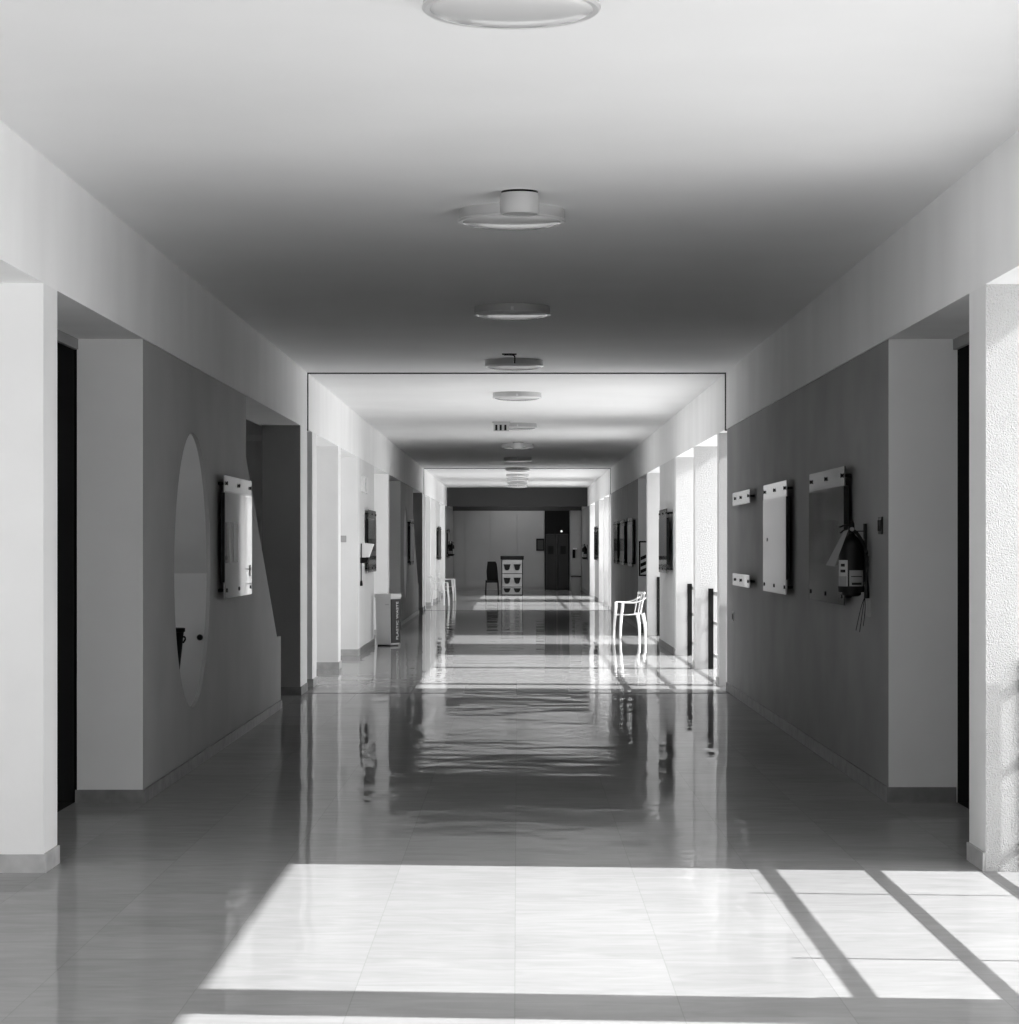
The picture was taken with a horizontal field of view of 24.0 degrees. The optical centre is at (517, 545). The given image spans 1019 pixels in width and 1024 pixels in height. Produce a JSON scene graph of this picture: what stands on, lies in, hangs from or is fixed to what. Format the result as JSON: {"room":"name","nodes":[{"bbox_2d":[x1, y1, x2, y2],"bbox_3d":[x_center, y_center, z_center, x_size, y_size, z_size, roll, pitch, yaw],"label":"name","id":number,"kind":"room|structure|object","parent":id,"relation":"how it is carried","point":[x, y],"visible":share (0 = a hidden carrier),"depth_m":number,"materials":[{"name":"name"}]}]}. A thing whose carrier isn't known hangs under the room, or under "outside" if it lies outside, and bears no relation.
{"room":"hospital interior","nodes":[
{"label":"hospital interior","id":0,"kind":"room"},
{"bbox_2d":[57,342,76,811],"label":"door","id":1,"kind":"structure","parent":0,"point":[66,356],"depth_m":15.58,"materials":[{"name":"black paint"}]},
{"bbox_2d":[57,329,77,348],"bbox_3d":[-2.865,-1.306,14.143,0.030,0.068,2.865,0,0,0],"label":"trim","id":2,"kind":"structure","parent":1,"relation":"attached to","point":[63,338],"depth_m":15.20,"materials":[{"name":"grey paint"}]},
{"bbox_2d":[77,339,142,789],"bbox_3d":[-2.646,0.165,15.753,0.428,3.010,0.354,0,0,0],"label":"wall","id":3,"kind":"structure","parent":0,"point":[107,369],"depth_m":15.58,"materials":[{"name":"paint"}]},
{"bbox_2d":[174,434,206,705],"bbox_3d":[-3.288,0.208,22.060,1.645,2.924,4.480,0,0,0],"label":"mirror","id":4,"kind":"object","parent":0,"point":[190,568],"depth_m":21.36,"materials":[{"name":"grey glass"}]},
{"bbox_2d":[143,339,280,788],"bbox_3d":[-2.447,0.165,20.120,0.030,3.010,9.080,0,0,0],"label":"wall","id":5,"kind":"structure","parent":0,"point":[240,677],"depth_m":18.07,"materials":[{"name":"grey paint"}]},
{"bbox_2d":[75,700,281,802],"bbox_3d":[-2.644,1.627,20.111,0.452,0.085,9.098,0,0,0],"label":"baseboard","id":6,"kind":"structure","parent":5,"relation":"attached to","point":[81,796],"depth_m":16.72,"materials":[{"name":"grey stone"}]},
{"bbox_2d":[218,475,251,598],"bbox_3d":[-2.393,-0.070,20.360,0.079,1.000,1.960,0,0,0],"label":"display board","id":7,"kind":"object","parent":5,"relation":"attached to","point":[236,498],"visible":1,"depth_m":20.16,"materials":[{"name":"grey plastic"}]},
{"bbox_2d":[246,419,261,546],"bbox_3d":[-4.095,-0.310,29.000,2.430,3.960,0.200,0,0,0],"label":"wall","id":8,"kind":"structure","parent":0,"point":[253,448],"depth_m":28.90,"materials":[{"name":"grey paint"}]},
{"bbox_2d":[246,435,261,440],"bbox_3d":[-4.095,-1.295,28.870,2.430,0.070,0.060,0,0,0],"label":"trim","id":9,"kind":"structure","parent":8,"relation":"attached to","point":[248,437],"depth_m":28.84,"materials":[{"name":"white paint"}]},
{"bbox_2d":[359,458,373,647],"bbox_3d":[-2.650,0.165,38.625,0.460,3.010,3.750,0,0,0],"label":"wall","id":10,"kind":"structure","parent":0,"point":[366,501],"depth_m":38.21,"materials":[{"name":"paint"}]},
{"bbox_2d":[361,475,367,493],"bbox_3d":[-2.408,-0.960,37.900,0.024,0.260,1.400,0,0,0],"label":"exit sign","id":11,"kind":"object","parent":10,"relation":"attached to","point":[364,480],"visible":1,"depth_m":37.65,"materials":[{"name":"white plastic"}]},
{"bbox_2d":[360,542,373,585],"bbox_3d":[-2.322,0.285,37.023,0.204,0.670,0.334,0,0,0],"label":"wall dispenser","id":12,"kind":"object","parent":10,"relation":"attached to","point":[365,548],"visible":1,"depth_m":36.91,"materials":[{"name":"white plastic"}]},
{"bbox_2d":[360,639,374,653],"bbox_3d":[-2.638,1.620,38.618,0.464,0.100,3.764,0,0,0],"label":"baseboard","id":13,"kind":"structure","parent":10,"relation":"attached to","point":[371,643],"depth_m":38.50,"materials":[{"name":"grey stone"}]},
{"bbox_2d":[365,510,375,572],"bbox_3d":[-2.386,-0.070,39.050,0.067,1.000,2.100,0,0,0],"label":"display board","id":14,"kind":"object","parent":10,"relation":"attached to","point":[371,520],"visible":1,"depth_m":38.79,"materials":[{"name":"grey plastic"}]},
{"bbox_2d":[389,481,399,593],"bbox_3d":[-2.646,0.165,50.053,0.428,3.010,0.354,0,0,0],"label":"wall","id":15,"kind":"structure","parent":0,"point":[393,485],"depth_m":49.88,"materials":[{"name":"paint"}]},
{"bbox_2d":[400,481,418,620],"bbox_3d":[-2.447,0.165,54.420,0.030,3.010,9.080,0,0,0],"label":"wall","id":16,"kind":"structure","parent":0,"point":[410,602],"depth_m":53.19,"materials":[{"name":"grey paint"}]},
{"bbox_2d":[407,520,413,564],"bbox_3d":[-2.393,-0.070,53.750,0.079,1.000,1.700,0,0,0],"label":"display board","id":17,"kind":"object","parent":16,"relation":"attached to","point":[411,527],"visible":1,"depth_m":53.44,"materials":[{"name":"grey plastic"}]},
{"bbox_2d":[436,501,439,597],"bbox_3d":[-2.650,0.165,72.775,0.460,3.010,3.650,0,0,0],"label":"wall","id":18,"kind":"structure","parent":0,"point":[437,502],"depth_m":72.59,"materials":[{"name":"paint"}]},
{"bbox_2d":[437,526,440,559],"bbox_3d":[-2.386,-0.070,72.950,0.067,1.000,2.700,0,0,0],"label":"display board","id":19,"kind":"object","parent":18,"relation":"attached to","point":[438,528],"visible":1,"depth_m":72.61,"materials":[{"name":"grey plastic"}]},
{"bbox_2d":[445,506,452,591],"bbox_3d":[-2.650,0.165,85.150,0.460,3.010,9.700,0,0,0],"label":"wall","id":20,"kind":"structure","parent":0,"point":[448,511],"depth_m":84.17,"materials":[{"name":"grey paint"}]},
{"bbox_2d":[0,590,1018,1023],"bbox_3d":[-0.010,1.795,38.200,5.740,0.250,104.400,0,0,0],"label":"floor","id":21,"kind":"structure","parent":0,"point":[478,817],"depth_m":12.37,"materials":[{"name":"tile"}]},
{"bbox_2d":[0,283,59,872],"bbox_3d":[-2.643,0.165,12.428,0.474,3.010,0.384,0,0,0],"label":"pillar","id":22,"kind":"structure","parent":21,"relation":"on","point":[28,311],"depth_m":12.25,"materials":[{"name":"white paint"}]},
{"bbox_2d":[262,425,307,694],"bbox_3d":[-2.629,0.165,27.168,0.442,3.010,0.864,0,0,0],"label":"pillar","id":23,"kind":"structure","parent":21,"relation":"on","point":[284,447],"depth_m":26.75,"materials":[{"name":"grey paint"}]},
{"bbox_2d":[307,432,317,686],"bbox_3d":[-2.643,0.165,28.593,0.474,3.010,0.614,0,0,0],"label":"pillar","id":24,"kind":"structure","parent":21,"relation":"on","point":[312,678],"depth_m":28.30,"materials":[{"name":"white paint"}]},
{"bbox_2d":[317,446,341,668],"bbox_3d":[-2.643,0.165,32.618,0.474,3.010,0.464,0,0,0],"label":"pillar","id":25,"kind":"structure","parent":21,"relation":"on","point":[328,457],"depth_m":32.40,"materials":[{"name":"white paint"}]},
{"bbox_2d":[341,457,359,655],"bbox_3d":[-2.643,0.165,36.568,0.474,3.010,0.364,0,0,0],"label":"pillar","id":26,"kind":"structure","parent":21,"relation":"on","point":[349,465],"depth_m":36.40,"materials":[{"name":"white paint"}]},
{"bbox_2d":[374,474,388,634],"bbox_3d":[-2.643,0.165,45.093,0.474,3.010,0.414,0,0,0],"label":"pillar","id":27,"kind":"structure","parent":21,"relation":"on","point":[381,481],"depth_m":44.90,"materials":[{"name":"white paint"}]},
{"bbox_2d":[374,594,400,645],"bbox_3d":[-2.160,1.238,40.000,0.344,0.865,0.314,0,0,32],"label":"recycling bin","id":28,"kind":"object","parent":21,"relation":"on","point":[388,606],"visible":1,"depth_m":39.88,"materials":[{"name":"grey plastic"}]},
{"bbox_2d":[413,493,423,610],"bbox_3d":[-2.629,0.165,61.468,0.442,3.010,0.864,0,0,0],"label":"pillar","id":29,"kind":"structure","parent":21,"relation":"on","point":[418,498],"depth_m":61.05,"materials":[{"name":"white paint"}]},
{"bbox_2d":[424,494,425,609],"bbox_3d":[-2.643,0.165,62.793,0.474,3.010,0.614,0,0,0],"label":"pillar","id":30,"kind":"structure","parent":21,"relation":"on","point":[424,494],"depth_m":62.50,"materials":[{"name":"white paint"}]},
{"bbox_2d":[425,497,430,605],"bbox_3d":[-2.643,0.165,66.818,0.474,3.010,0.464,0,0,0],"label":"pillar","id":31,"kind":"structure","parent":21,"relation":"on","point":[427,499],"depth_m":66.60,"materials":[{"name":"white paint"}]},
{"bbox_2d":[431,500,435,601],"bbox_3d":[-2.643,0.165,70.768,0.474,3.010,0.364,0,0,0],"label":"pillar","id":32,"kind":"structure","parent":21,"relation":"on","point":[433,502],"depth_m":70.60,"materials":[{"name":"white paint"}]},
{"bbox_2d":[428,576,449,605],"bbox_3d":[-2.212,1.254,66.593,0.539,0.833,0.581,0,0,-17],"label":"armchair","id":33,"kind":"object","parent":21,"relation":"on","point":[442,590],"visible":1,"depth_m":66.42,"materials":[{"name":"white plastic"}]},
{"bbox_2d":[440,505,444,595],"bbox_3d":[-2.643,0.165,79.993,0.474,3.010,0.414,0,0,0],"label":"pillar","id":34,"kind":"structure","parent":21,"relation":"on","point":[442,507],"depth_m":79.81,"materials":[{"name":"white paint"}]},
{"bbox_2d":[437,573,455,600],"bbox_3d":[-2.152,1.254,72.602,0.539,0.833,0.581,0,0,6],"label":"armchair","id":35,"kind":"object","parent":21,"relation":"on","point":[439,574],"visible":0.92,"depth_m":72.50,"materials":[{"name":"white plastic"}]},
{"bbox_2d":[485,560,498,594],"bbox_3d":[-0.860,1.080,80.900,0.474,1.182,0.462,0,0,0],"label":"chair","id":36,"kind":"object","parent":21,"relation":"on","point":[492,572],"visible":1,"depth_m":81.04,"materials":[{"name":"black plastic"}]},
{"bbox_2d":[500,556,523,594],"bbox_3d":[-0.180,1.010,80.585,0.780,1.320,0.470,0,0,0],"label":"cabinet","id":37,"kind":"object","parent":21,"relation":"on","point":[511,566],"visible":1,"depth_m":80.37,"materials":[{"name":"white wood"}]},
{"bbox_2d":[424,610,610,610],"bbox_3d":[-0.010,1.674,61.550,4.820,0.012,0.060,0,0,0],"label":"joint","id":38,"kind":"object","parent":21,"relation":"on","point":[424,610],"visible":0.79,"depth_m":61.56,"materials":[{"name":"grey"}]},
{"bbox_2d":[570,576,580,594],"bbox_3d":[1.970,1.345,80.900,0.360,0.650,0.360,0,0,0],"label":"waste bin","id":39,"kind":"object","parent":21,"relation":"on","point":[575,580],"visible":1,"depth_m":80.75,"materials":[{"name":"grey plastic"}]},
{"bbox_2d":[589,505,594,595],"bbox_3d":[2.623,0.165,79.550,0.474,3.010,0.500,0,0,0],"label":"pillar","id":40,"kind":"structure","parent":21,"relation":"on","point":[592,507],"depth_m":79.30,"materials":[{"name":"white paint"}]},
{"bbox_2d":[598,500,603,601],"bbox_3d":[2.623,0.165,70.775,0.474,3.010,0.350,0,0,0],"label":"pillar","id":41,"kind":"structure","parent":21,"relation":"on","point":[601,502],"depth_m":70.60,"materials":[{"name":"white paint"}]},
{"bbox_2d":[603,497,608,605],"bbox_3d":[2.623,0.165,66.785,0.474,3.010,0.330,0,0,0],"label":"pillar","id":42,"kind":"structure","parent":21,"relation":"on","point":[606,499],"depth_m":66.61,"materials":[{"name":"white paint"}]},
{"bbox_2d":[608,494,610,608],"bbox_3d":[2.623,0.165,62.900,0.474,3.010,0.300,0,0,0],"label":"pillar","id":43,"kind":"structure","parent":21,"relation":"on","point":[609,605],"depth_m":62.75,"materials":[{"name":"white paint"}]},
{"bbox_2d":[613,592,646,638],"bbox_3d":[2.037,1.254,43.304,0.539,0.833,0.581,0,0,-11],"label":"armchair","id":44,"kind":"object","parent":21,"relation":"on","point":[621,614],"visible":1,"depth_m":43.42,"materials":[{"name":"white plastic"}]},
{"bbox_2d":[646,473,659,635],"bbox_3d":[2.623,0.165,44.550,0.474,3.010,0.400,0,0,0],"label":"pillar","id":45,"kind":"structure","parent":21,"relation":"on","point":[652,479],"depth_m":44.35,"materials":[{"name":"white paint"}]},
{"bbox_2d":[657,577,659,635],"bbox_3d":[2.626,1.125,42.425,0.102,1.090,3.840,0,0,0],"label":"railing","id":46,"kind":"object","parent":21,"relation":"on","point":[658,578],"visible":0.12,"depth_m":44.32,"materials":[{"name":"black metal"}]},
{"bbox_2d":[673,457,692,655],"bbox_3d":[2.623,0.165,36.575,0.474,3.010,0.350,0,0,0],"label":"pillar","id":47,"kind":"structure","parent":21,"relation":"on","point":[683,466],"depth_m":36.40,"materials":[{"name":"white paint"}]},
{"bbox_2d":[687,584,692,655],"bbox_3d":[2.626,1.125,34.575,0.102,1.090,3.640,0,0,0],"label":"railing","id":48,"kind":"object","parent":21,"relation":"on","point":[689,586],"visible":0.35,"depth_m":36.37,"materials":[{"name":"black metal"}]},
{"bbox_2d":[692,446,716,668],"bbox_3d":[2.623,0.165,32.585,0.474,3.010,0.330,0,0,0],"label":"pillar","id":49,"kind":"structure","parent":21,"relation":"on","point":[704,457],"depth_m":32.42,"materials":[{"name":"white paint"}]},
{"bbox_2d":[708,588,716,668],"bbox_3d":[2.626,1.125,30.635,0.102,1.090,3.560,0,0,0],"label":"railing","id":50,"kind":"object","parent":21,"relation":"on","point":[710,590],"visible":0.42,"depth_m":32.39,"materials":[{"name":"black metal"}]},
{"bbox_2d":[716,433,726,685],"bbox_3d":[2.623,0.165,28.700,0.474,3.010,0.300,0,0,0],"label":"pillar","id":51,"kind":"structure","parent":21,"relation":"on","point":[721,679],"depth_m":28.55,"materials":[{"name":"white paint"}]},
{"bbox_2d":[967,284,1018,870],"bbox_3d":[2.623,0.165,12.525,0.474,3.010,0.450,0,0,0],"label":"pillar","id":52,"kind":"structure","parent":21,"relation":"on","point":[993,844],"depth_m":12.30,"materials":[{"name":"white paint"}]},
{"bbox_2d":[0,0,1018,467],"bbox_3d":[-0.010,-2.165,23.925,5.740,0.350,75.850,0,0,0],"label":"ceiling","id":53,"kind":"structure","parent":0,"point":[714,167],"depth_m":12.53,"materials":[{"name":"white paint"}]},
{"bbox_2d":[0,120,306,428],"bbox_3d":[-2.650,-1.665,6.825,0.460,0.650,41.650,0,0,0],"label":"beam","id":54,"kind":"structure","parent":53,"relation":"attached to","point":[110,282],"depth_m":14.63,"materials":[{"name":"white paint"}]},
{"bbox_2d":[307,374,423,492],"bbox_3d":[-2.650,-1.665,44.750,0.460,0.650,34.200,0,0,0],"label":"beam","id":55,"kind":"structure","parent":53,"relation":"attached to","point":[334,423],"depth_m":35.85,"materials":[{"name":"white paint"}]},
{"bbox_2d":[492,422,509,430],"bbox_3d":[-0.260,-1.915,38.599,0.290,0.150,0.102,0,0,0],"label":"exit sign","id":56,"kind":"object","parent":53,"relation":"attached to","point":[498,426],"visible":1,"depth_m":38.55,"materials":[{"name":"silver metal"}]},
{"bbox_2d":[422,0,600,29],"bbox_3d":[-0.022,-1.938,8.597,0.642,0.104,0.648,0,0,0],"label":"ceiling lamp","id":57,"kind":"object","parent":53,"relation":"attached to","point":[485,14],"visible":1,"depth_m":8.54,"materials":[{"name":"grey plastic"}]},
{"bbox_2d":[458,203,565,230],"bbox_3d":[-0.034,-1.938,14.247,0.642,0.104,0.648,0,0,0],"label":"ceiling lamp","id":58,"kind":"object","parent":53,"relation":"attached to","point":[481,216],"visible":0.87,"depth_m":14.07,"materials":[{"name":"grey plastic"}]},
{"bbox_2d":[474,303,550,319],"bbox_3d":[-0.044,-1.938,19.997,0.642,0.104,0.648,0,0,0],"label":"ceiling lamp","id":59,"kind":"object","parent":53,"relation":"attached to","point":[496,311],"visible":1,"depth_m":19.77,"materials":[{"name":"grey plastic"}]},
{"bbox_2d":[484,358,543,370],"bbox_3d":[-0.035,-1.938,25.797,0.642,0.104,0.648,0,0,0],"label":"ceiling lamp","id":60,"kind":"object","parent":53,"relation":"attached to","point":[508,364],"visible":0.99,"depth_m":25.56,"materials":[{"name":"grey"}]},
{"bbox_2d":[307,373,726,430],"bbox_3d":[-0.010,-1.660,27.635,4.840,0.680,0.030,0,0,0],"label":"joint","id":61,"kind":"object","parent":53,"relation":"attached to","point":[307,373],"visible":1,"depth_m":27.62,"materials":[{"name":"grey"}]},
{"bbox_2d":[493,391,541,400],"bbox_3d":[-0.005,-1.938,31.297,0.642,0.104,0.648,0,0,0],"label":"ceiling lamp","id":62,"kind":"object","parent":53,"relation":"attached to","point":[509,395],"visible":1,"depth_m":31.06,"materials":[{"name":"grey"}]},
{"bbox_2d":[424,468,610,493],"bbox_3d":[-0.010,-1.660,61.835,4.840,0.680,0.030,0,0,0],"label":"joint","id":63,"kind":"object","parent":53,"relation":"attached to","point":[424,468],"visible":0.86,"depth_m":61.82,"materials":[{"name":"grey"}]},
{"bbox_2d":[503,457,531,461],"bbox_3d":[0.000,-1.938,54.297,0.642,0.104,0.648,0,0,0],"label":"ceiling lamp","id":64,"kind":"object","parent":53,"relation":"attached to","point":[508,459],"visible":1,"depth_m":54.06,"materials":[{"name":"grey"}]},
{"bbox_2d":[505,467,529,471],"bbox_3d":[0.000,-1.938,61.397,0.642,0.104,0.648,0,0,0],"label":"ceiling lamp","id":65,"kind":"object","parent":53,"relation":"attached to","point":[511,469],"visible":1,"depth_m":61.15,"materials":[{"name":"grey"}]},
{"bbox_2d":[500,189,538,216],"bbox_3d":[0.012,-1.926,13.500,0.220,0.128,0.220,0,0,0],"label":"lamp base","id":66,"kind":"object","parent":53,"relation":"attached to","point":[513,202],"visible":1,"depth_m":13.41,"materials":[{"name":"grey"}]},
{"bbox_2d":[504,212,535,215],"bbox_3d":[0.012,-1.869,13.500,0.187,0.005,0.187,0,0,35],"label":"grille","id":67,"kind":"object","parent":66,"relation":"attached to","point":[505,213],"depth_m":13.52,"materials":[{"name":"grey"}]},
{"bbox_2d":[509,423,536,429],"bbox_3d":[0.000,-1.938,39.197,0.642,0.104,0.648,0,0,0],"label":"ceiling lamp","id":68,"kind":"object","parent":53,"relation":"attached to","point":[512,426],"visible":0.71,"depth_m":38.94,"materials":[{"name":"grey"}]},
{"bbox_2d":[611,374,726,492],"bbox_3d":[2.630,-1.665,44.750,0.460,0.650,34.200,0,0,0],"label":"beam","id":69,"kind":"structure","parent":53,"relation":"attached to","point":[699,423],"depth_m":35.77,"materials":[{"name":"white paint"}]},
{"bbox_2d":[726,130,1018,428],"bbox_3d":[2.630,-1.665,6.825,0.460,0.650,41.650,0,0,0],"label":"beam","id":70,"kind":"structure","parent":53,"relation":"attached to","point":[918,283],"depth_m":14.87,"materials":[{"name":"white paint"}]},
{"bbox_2d":[453,511,569,589],"bbox_3d":[-0.010,-0.160,90.150,5.740,3.660,0.300,0,0,0],"label":"wall","id":71,"kind":"structure","parent":0,"point":[464,587],"depth_m":89.99,"materials":[{"name":"paint"}]},
{"bbox_2d":[455,511,463,586],"bbox_3d":[-2.180,0.135,89.985,0.356,2.870,0.030,0,0,0],"label":"wall panel","id":72,"kind":"object","parent":71,"relation":"attached to","point":[459,515],"visible":0.8,"depth_m":89.97,"materials":[{"name":"paint"}]},
{"bbox_2d":[465,511,489,586],"bbox_3d":[-1.510,0.135,89.985,0.936,2.870,0.030,0,0,0],"label":"wall panel","id":73,"kind":"object","parent":71,"relation":"attached to","point":[477,523],"visible":1,"depth_m":89.97,"materials":[{"name":"grey paint"}]},
{"bbox_2d":[490,511,516,586],"bbox_3d":[-0.520,0.135,89.985,0.996,2.870,0.030,0,0,0],"label":"wall panel","id":74,"kind":"object","parent":71,"relation":"attached to","point":[503,524],"visible":0.76,"depth_m":89.97,"materials":[{"name":"grey paint"}]},
{"bbox_2d":[453,507,581,510],"bbox_3d":[-0.010,-1.470,89.983,4.820,0.340,0.035,0,0,0],"label":"trim","id":75,"kind":"structure","parent":71,"relation":"attached to","point":[454,508],"depth_m":89.97,"materials":[{"name":"grey"}]},
{"bbox_2d":[518,511,543,586],"bbox_3d":[0.500,0.135,89.985,0.996,2.870,0.030,0,0,0],"label":"wall panel","id":76,"kind":"object","parent":71,"relation":"attached to","point":[530,523],"visible":0.8,"depth_m":89.97,"materials":[{"name":"grey paint"}]},
{"bbox_2d":[536,539,543,550],"bbox_3d":[0.850,-0.030,89.953,0.300,0.460,0.034,0,0,0],"label":"notice board","id":77,"kind":"object","parent":76,"relation":"attached to","point":[539,542],"visible":1,"depth_m":89.93,"materials":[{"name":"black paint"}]},
{"bbox_2d":[545,511,568,589],"bbox_3d":[1.480,0.180,89.950,0.920,2.980,0.100,0,0,0],"label":"door","id":78,"kind":"structure","parent":71,"relation":"in","point":[556,522],"depth_m":89.95,"materials":[{"name":"black wood"}]},
{"bbox_2d":[570,511,580,589],"bbox_3d":[2.175,0.180,89.980,0.410,2.980,0.040,0,0,0],"label":"wall panel","id":79,"kind":"object","parent":71,"relation":"attached to","point":[575,516],"visible":0.86,"depth_m":89.97,"materials":[{"name":"paint"}]},
{"bbox_2d":[425,469,608,486],"bbox_3d":[-0.010,-2.165,72.225,5.740,0.350,20.750,0,0,0],"label":"ceiling","id":80,"kind":"structure","parent":0,"point":[447,477],"depth_m":70.24,"materials":[{"name":"white paint"}]},
{"bbox_2d":[424,469,446,505],"bbox_3d":[-2.650,-1.665,72.225,0.460,0.650,20.750,0,0,0],"label":"beam","id":81,"kind":"structure","parent":80,"relation":"attached to","point":[433,488],"depth_m":69.98,"materials":[{"name":"white paint"}]},
{"bbox_2d":[447,487,586,506],"bbox_3d":[-0.010,-1.665,82.450,5.740,0.650,0.300,0,0,0],"label":"beam","id":82,"kind":"structure","parent":80,"relation":"attached to","point":[456,496],"depth_m":82.30,"materials":[{"name":"grey paint"}]},
{"bbox_2d":[587,469,609,505],"bbox_3d":[2.630,-1.665,72.225,0.460,0.650,20.750,0,0,0],"label":"beam","id":83,"kind":"structure","parent":80,"relation":"attached to","point":[599,489],"depth_m":70.24,"materials":[{"name":"white paint"}]},
{"bbox_2d":[581,505,589,592],"bbox_3d":[2.630,0.165,84.950,0.460,3.010,10.100,0,0,0],"label":"wall","id":84,"kind":"structure","parent":0,"point":[585,513],"depth_m":84.70,"materials":[{"name":"grey paint"}]},
{"bbox_2d":[595,500,598,597],"bbox_3d":[2.630,0.165,72.675,0.460,3.010,3.450,0,0,0],"label":"wall","id":85,"kind":"structure","parent":0,"point":[596,502],"depth_m":71.99,"materials":[{"name":"paint"}]},
{"bbox_2d":[594,526,597,559],"bbox_3d":[2.366,-0.070,72.250,0.067,1.000,2.300,0,0,0],"label":"display board","id":86,"kind":"object","parent":85,"relation":"attached to","point":[595,528],"visible":1,"depth_m":71.99,"materials":[{"name":"grey plastic"}]},
{"bbox_2d":[611,479,645,623],"bbox_3d":[2.636,0.165,54.910,0.448,3.010,13.820,0,0,0],"label":"wall","id":87,"kind":"structure","parent":0,"point":[629,501],"depth_m":51.69,"materials":[{"name":"grey paint"}]},
{"bbox_2d":[614,521,619,563],"bbox_3d":[2.373,-0.070,57.400,0.079,1.000,2.000,0,0,0],"label":"display board","id":88,"kind":"object","parent":87,"relation":"attached to","point":[616,528],"visible":1,"depth_m":56.73,"materials":[{"name":"grey plastic"}]},
{"bbox_2d":[620,520,626,564],"bbox_3d":[2.373,-0.070,53.850,0.079,1.000,2.100,0,0,0],"label":"display board","id":89,"kind":"object","parent":87,"relation":"attached to","point":[622,527],"visible":1,"depth_m":53.49,"materials":[{"name":"grey plastic"}]},
{"bbox_2d":[611,607,643,628],"bbox_3d":[2.624,1.620,54.903,0.452,0.100,13.834,0,0,0],"label":"baseboard","id":90,"kind":"structure","parent":87,"relation":"attached to","point":[625,618],"depth_m":51.39,"materials":[{"name":"grey stone"}]},
{"bbox_2d":[628,518,634,566],"bbox_3d":[2.373,-0.070,50.000,0.079,1.000,2.000,0,0,0],"label":"display board","id":91,"kind":"object","parent":87,"relation":"attached to","point":[630,520],"visible":1,"depth_m":49.70,"materials":[{"name":"grey plastic"}]},
{"bbox_2d":[639,541,645,575],"bbox_3d":[2.615,0.260,47.970,0.380,0.700,0.030,0,0,0],"label":"board","id":92,"kind":"object","parent":87,"relation":"attached to","point":[642,544],"visible":0.39,"depth_m":47.97,"materials":[{"name":"black plastic"}]},
{"bbox_2d":[660,458,673,647],"bbox_3d":[2.630,0.165,38.625,0.460,3.010,3.750,0,0,0],"label":"wall","id":93,"kind":"structure","parent":0,"point":[667,469],"depth_m":38.14,"materials":[{"name":"paint"}]},
{"bbox_2d":[659,509,672,572],"bbox_3d":[2.344,-0.070,38.000,0.112,1.000,2.000,0,0,0],"label":"display board","id":94,"kind":"object","parent":93,"relation":"attached to","point":[663,520],"visible":1,"depth_m":37.73,"materials":[{"name":"grey plastic"}]},
{"bbox_2d":[659,639,672,653],"bbox_3d":[2.618,1.620,38.618,0.464,0.100,3.764,0,0,0],"label":"baseboard","id":95,"kind":"structure","parent":93,"relation":"attached to","point":[662,643],"depth_m":38.44,"materials":[{"name":"grey stone"}]},
{"bbox_2d":[727,339,956,801],"bbox_3d":[2.636,0.165,21.610,0.448,3.010,12.020,0,0,0],"label":"wall","id":96,"kind":"structure","parent":0,"point":[882,697],"depth_m":16.54,"materials":[{"name":"grey paint"}]},
{"bbox_2d":[733,489,754,587],"bbox_3d":[2.373,-0.070,25.215,0.079,1.000,1.910,0,0,0],"label":"display board","id":97,"kind":"object","parent":96,"relation":"attached to","point":[742,497],"visible":1,"depth_m":25.01,"materials":[{"name":"grey plastic"}]},
{"bbox_2d":[763,480,792,594],"bbox_3d":[2.373,-0.070,21.905,0.079,1.000,1.950,0,0,0],"label":"display board","id":98,"kind":"object","parent":96,"relation":"attached to","point":[776,502],"visible":1,"depth_m":21.68,"materials":[{"name":"grey plastic"}]},
{"bbox_2d":[809,466,851,604],"bbox_3d":[2.373,-0.070,18.250,0.079,1.000,2.060,0,0,0],"label":"display board","id":99,"kind":"object","parent":96,"relation":"attached to","point":[828,492],"visible":0.96,"depth_m":18.23,"materials":[{"name":"grey plastic"}]},
{"bbox_2d":[726,682,955,802],"bbox_3d":[2.624,1.620,21.603,0.452,0.100,12.034,0,0,0],"label":"baseboard","id":100,"kind":"structure","parent":96,"relation":"attached to","point":[888,794],"depth_m":17.03,"materials":[{"name":"grey stone"}]},
{"bbox_2d":[826,521,870,631],"bbox_3d":[2.291,0.210,16.482,0.312,0.760,0.218,0,0,17],"label":"fire extinguisher","id":101,"kind":"object","parent":96,"relation":"attached to","point":[851,552],"visible":1,"depth_m":16.43,"materials":[{"name":"black metal"}]},
{"bbox_2d":[877,517,882,533],"bbox_3d":[2.404,-0.133,15.900,0.024,0.115,0.130,0,0,0],"label":"light switch","id":102,"kind":"object","parent":96,"relation":"attached to","point":[880,519],"visible":1,"depth_m":15.85,"materials":[{"name":"black plastic"}]},
{"bbox_2d":[953,332,968,349],"bbox_3d":[2.845,-1.306,14.178,0.030,0.068,2.835,0,0,0],"label":"trim","id":103,"kind":"structure","parent":96,"relation":"attached to","point":[961,341],"depth_m":15.33,"materials":[{"name":"grey paint"}]},
{"bbox_2d":[957,345,968,808],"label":"door","id":104,"kind":"structure","parent":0,"point":[962,353],"depth_m":15.60,"materials":[{"name":"black paint"}]},
{"bbox_3d":[-4.095,1.695,22.425,2.430,0.050,12.950,0,0,0],"label":"floor","id":105,"kind":"structure","parent":0,"visible":0},
{"bbox_2d":[176,627,185,668],"bbox_3d":[-3.083,1.192,20.750,0.444,0.955,0.430,0,0,0],"label":"bucket","id":106,"kind":"object","parent":105,"relation":"on","point":[179,631],"visible":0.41,"depth_m":20.69,"materials":[{"name":"black plastic"}]},
{"bbox_3d":[-4.095,1.695,56.725,2.430,0.050,12.950,0,0,0],"label":"floor","id":107,"kind":"structure","parent":0,"visible":0},
{"bbox_2d":[404,512,406,595],"bbox_3d":[-3.288,0.208,56.360,1.645,2.924,4.480,0,0,0],"label":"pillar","id":108,"kind":"structure","parent":107,"relation":"on","point":[405,537],"depth_m":55.68,"materials":[{"name":"white paint"}]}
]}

